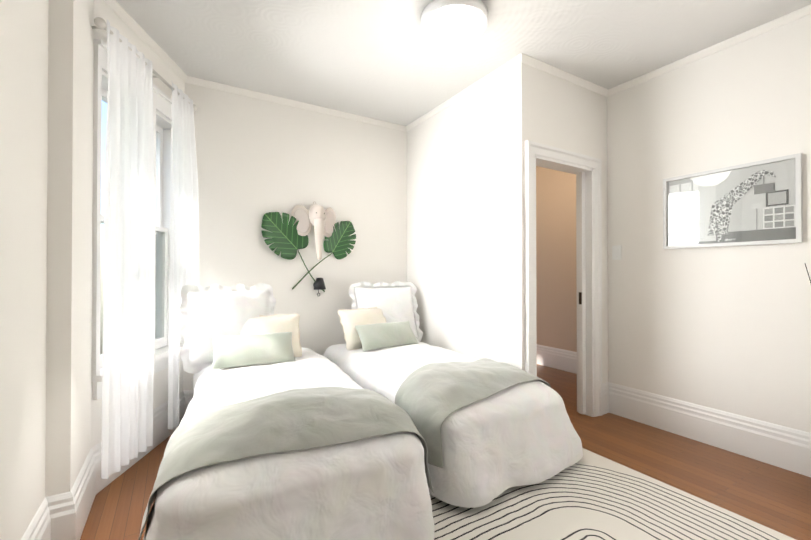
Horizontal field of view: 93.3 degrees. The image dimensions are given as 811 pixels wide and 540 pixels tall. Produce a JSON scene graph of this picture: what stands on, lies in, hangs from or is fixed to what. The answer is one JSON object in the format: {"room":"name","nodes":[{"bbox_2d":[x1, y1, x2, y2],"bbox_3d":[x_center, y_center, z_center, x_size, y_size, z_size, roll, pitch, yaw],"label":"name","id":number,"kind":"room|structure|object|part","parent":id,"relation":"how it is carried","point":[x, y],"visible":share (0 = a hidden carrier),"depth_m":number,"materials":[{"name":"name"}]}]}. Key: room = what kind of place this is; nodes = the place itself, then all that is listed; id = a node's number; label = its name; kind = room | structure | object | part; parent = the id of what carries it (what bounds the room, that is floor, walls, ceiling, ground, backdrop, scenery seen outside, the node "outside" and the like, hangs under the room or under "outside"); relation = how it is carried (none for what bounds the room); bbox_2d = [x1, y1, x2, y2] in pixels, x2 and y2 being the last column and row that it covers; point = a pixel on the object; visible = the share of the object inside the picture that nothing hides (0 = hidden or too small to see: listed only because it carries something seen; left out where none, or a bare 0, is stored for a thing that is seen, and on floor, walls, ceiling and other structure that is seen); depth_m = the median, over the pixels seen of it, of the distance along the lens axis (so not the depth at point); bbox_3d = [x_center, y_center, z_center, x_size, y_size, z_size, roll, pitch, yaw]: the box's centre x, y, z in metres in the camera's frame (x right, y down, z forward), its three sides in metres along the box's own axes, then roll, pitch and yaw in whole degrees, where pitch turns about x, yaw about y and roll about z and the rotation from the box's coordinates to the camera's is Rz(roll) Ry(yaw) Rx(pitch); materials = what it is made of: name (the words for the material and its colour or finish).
{"room":"bedroom","nodes":[
{"label":"bedroom","id":0,"kind":"room"},
{"bbox_2d":[0,0,48,539],"bbox_3d":[-0.946,-0.182,0.444,0.250,2.835,2.550,0,0,-31],"label":"wall","id":1,"kind":"structure","parent":0,"point":[23,140],"depth_m":1.35,"materials":[{"name":"white paint"}]},
{"bbox_2d":[45,0,78,496],"bbox_3d":[-1.596,-0.174,1.599,0.330,2.835,0.100,0,0,-31],"label":"wall","id":2,"kind":"structure","parent":0,"point":[61,329],"depth_m":1.62,"materials":[{"name":"white paint"}]},
{"bbox_2d":[76,0,93,478],"bbox_3d":[-1.714,-0.172,1.872,0.250,2.835,0.490,0,0,-31],"label":"wall","id":3,"kind":"structure","parent":0,"point":[84,228],"depth_m":1.87,"materials":[{"name":"white paint"}]},
{"bbox_2d":[91,0,184,447],"bbox_3d":[-1.841,-0.167,2.534,0.260,2.835,1.244,0,0,-5],"label":"wall","id":4,"kind":"structure","parent":0,"point":[160,66],"depth_m":2.40,"materials":[{"name":"white paint"}]},
{"bbox_2d":[100,71,107,368],"bbox_3d":[-1.798,-0.252,2.245,0.219,1.700,0.350,0,0,-5],"label":"window","id":5,"kind":"structure","parent":4,"relation":"in","point":[104,85],"depth_m":2.25,"materials":[{"name":"white paint"}]},
{"bbox_2d":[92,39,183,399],"bbox_3d":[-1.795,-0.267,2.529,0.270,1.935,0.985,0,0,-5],"label":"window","id":6,"kind":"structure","parent":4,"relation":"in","point":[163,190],"depth_m":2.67,"materials":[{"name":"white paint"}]},
{"bbox_2d":[92,17,198,478],"bbox_3d":[-1.633,-0.105,2.480,0.146,2.410,1.068,0,0,-5],"label":"curtain","id":7,"kind":"object","parent":4,"relation":"attached to","point":[128,323],"visible":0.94,"depth_m":2.23,"materials":[{"name":"white fabric"}]},
{"bbox_2d":[183,83,406,390],"bbox_3d":[-0.950,-0.160,3.577,2.460,2.835,0.120,0,0,-31],"label":"wall","id":8,"kind":"structure","parent":0,"point":[257,159],"depth_m":3.49,"materials":[{"name":"white paint"}]},
{"bbox_2d":[261,201,355,295],"bbox_3d":[-0.828,-0.197,3.455,0.877,0.878,0.227,0,0,-31],"label":"wall decoration","id":9,"kind":"structure","parent":8,"relation":"attached to","point":[287,240],"depth_m":3.44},
{"bbox_3d":[-0.864,0.014,3.531,0.259,0.386,0.022,0,0,-31],"label":"wall mount monstera stem","id":10,"kind":"part","parent":9,"relation":"part of","materials":[{"name":"green"}]},
{"bbox_3d":[-0.857,0.008,3.535,0.377,0.338,0.022,0,0,-31],"label":"wall mount monstera stem","id":11,"kind":"part","parent":9,"relation":"part of","materials":[{"name":"green"}]},
{"bbox_2d":[313,278,325,295],"bbox_3d":[-0.792,0.156,3.516,0.112,0.173,0.141,0,0,-31],"label":"sconce","id":12,"kind":"object","parent":8,"relation":"attached to","point":[319,284],"depth_m":3.47,"materials":[{"name":"black metal"}]},
{"bbox_2d":[80,364,810,539],"bbox_3d":[0.572,1.250,2.400,4.880,0.100,4.590,0,0,-31],"label":"floor","id":13,"kind":"structure","parent":0,"point":[775,498],"depth_m":2.22,"materials":[{"name":"brown wood"}]},
{"bbox_2d":[138,283,434,539],"bbox_3d":[-0.816,0.640,2.286,1.157,1.089,2.134,0,0,-28],"label":"bed","id":14,"kind":"object","parent":13,"relation":"on","point":[280,433],"visible":1,"depth_m":1.57,"materials":[{"name":"fabric"}]},
{"bbox_2d":[240,313,301,356],"bbox_3d":[-1.009,0.491,2.824,0.472,0.357,0.145,0,-28,-24],"label":"pillow","id":15,"kind":"object","parent":14,"relation":"on","point":[250,323],"depth_m":2.83,"materials":[{"name":"beige fabric"}]},
{"bbox_2d":[138,387,433,539],"bbox_3d":[-0.502,0.801,1.714,1.143,0.418,0.611,0,0,-28],"label":"throw","id":16,"kind":"object","parent":14,"relation":"on","point":[303,435],"depth_m":1.54,"materials":[{"name":"fabric"}]},
{"bbox_2d":[323,281,582,507],"bbox_3d":[0.165,0.645,2.949,1.112,1.088,2.085,0,0,-31],"label":"bed","id":17,"kind":"object","parent":13,"relation":"on","point":[489,430],"visible":0.88,"depth_m":2.20,"materials":[{"name":"fabric"}]},
{"bbox_2d":[337,307,385,349],"bbox_3d":[-0.343,0.498,3.322,0.474,0.373,0.142,0,-29,-39],"label":"pillow","id":18,"kind":"object","parent":17,"relation":"on","point":[349,318],"depth_m":3.24,"materials":[{"name":"beige fabric"}]},
{"bbox_2d":[395,358,550,467],"bbox_3d":[0.463,0.810,2.401,1.058,0.418,0.599,0,0,-31],"label":"throw","id":19,"kind":"object","parent":17,"relation":"on","point":[442,399],"depth_m":2.16,"materials":[{"name":"fabric"}]},
{"bbox_2d":[430,448,795,539],"bbox_3d":[0.566,1.185,1.363,2.300,0.011,1.780,0,0,-31],"label":"rug","id":20,"kind":"object","parent":13,"relation":"on","point":[589,495],"visible":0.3,"depth_m":1.86,"materials":[{"name":"white fabric"}]},
{"bbox_2d":[407,70,508,363],"bbox_3d":[0.452,-0.160,3.499,0.140,2.835,1.460,0,0,-31],"label":"wall","id":21,"kind":"structure","parent":0,"point":[458,214],"depth_m":3.29,"materials":[{"name":"white paint"}]},
{"bbox_2d":[103,0,810,131],"bbox_3d":[0.367,-1.516,2.033,3.630,0.045,3.900,0,0,-31],"label":"crown molding","id":22,"kind":"structure","parent":21,"relation":"attached to","point":[115,6],"depth_m":2.95,"materials":[{"name":"white paint"}]},
{"bbox_2d":[116,0,810,125],"bbox_3d":[0.572,-1.585,2.420,4.880,0.100,4.590,0,0,-31],"label":"ceiling","id":23,"kind":"structure","parent":0,"point":[385,60],"depth_m":2.57,"materials":[{"name":"white paint"}]},
{"bbox_2d":[421,0,487,46],"bbox_3d":[0.291,-1.486,2.303,0.396,0.100,0.396,0,0,-31],"label":"ceiling lamp","id":24,"kind":"object","parent":23,"relation":"attached to","point":[450,23],"visible":1,"depth_m":2.23,"materials":[{"name":"white glass"}]},
{"bbox_2d":[536,166,576,351],"bbox_3d":[1.979,-0.151,4.684,0.120,2.835,2.150,0,0,-31],"label":"wall","id":25,"kind":"structure","parent":0,"point":[556,314],"depth_m":4.75,"materials":[{"name":"beige paint"}]},
{"bbox_2d":[537,344,576,373],"bbox_3d":[1.919,1.091,4.638,0.022,0.250,1.910,0,0,-31],"label":"baseboard","id":26,"kind":"structure","parent":25,"relation":"attached to","point":[558,358],"depth_m":4.69,"materials":[{"name":"white paint"}]},
{"bbox_2d":[509,62,607,382],"bbox_3d":[1.300,-0.163,3.089,1.170,2.835,0.120,0,0,-31],"label":"wall","id":27,"kind":"structure","parent":0,"point":[545,108],"depth_m":2.84,"materials":[{"name":"white paint"}]},
{"bbox_2d":[524,140,601,416],"bbox_3d":[1.206,0.139,3.030,0.890,2.130,0.184,0,0,-31],"label":"door frame","id":28,"kind":"structure","parent":27,"relation":"attached to","point":[547,156],"depth_m":3.15,"materials":[{"name":"white paint"}]},
{"bbox_2d":[578,172,585,413],"bbox_3d":[1.472,0.189,3.196,0.046,2.008,0.038,0,0,-31],"label":"pocket door jamb edge","id":29,"kind":"object","parent":27,"relation":"attached to","point":[581,294],"visible":0.96,"depth_m":3.18,"materials":[{"name":"white paint"}]},
{"bbox_2d":[607,14,810,432],"bbox_3d":[2.380,-0.169,2.315,0.120,2.835,2.320,0,0,-31],"label":"wall","id":30,"kind":"structure","parent":0,"point":[726,328],"depth_m":2.63,"materials":[{"name":"white paint"}]},
{"bbox_2d":[21,382,810,539],"bbox_3d":[0.367,1.072,2.014,3.630,0.250,3.900,0,0,-31],"label":"baseboard","id":31,"kind":"structure","parent":30,"relation":"attached to","point":[62,516],"depth_m":2.44,"materials":[{"name":"white paint"}]},
{"bbox_2d":[612,245,620,259],"bbox_3d":[1.766,-0.145,3.203,0.014,0.120,0.075,0,0,-31],"label":"switch plate","id":32,"kind":"object","parent":30,"relation":"attached to","point":[616,252],"visible":1,"depth_m":3.20,"materials":[{"name":"white plastic"}]},
{"bbox_2d":[663,153,802,248],"bbox_3d":[2.139,-0.422,2.569,0.031,0.525,0.740,0,0,-31],"label":"picture frame","id":33,"kind":"object","parent":30,"relation":"attached to","point":[757,203],"visible":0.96,"depth_m":2.51,"materials":[{"name":"silver metal"}]}
]}

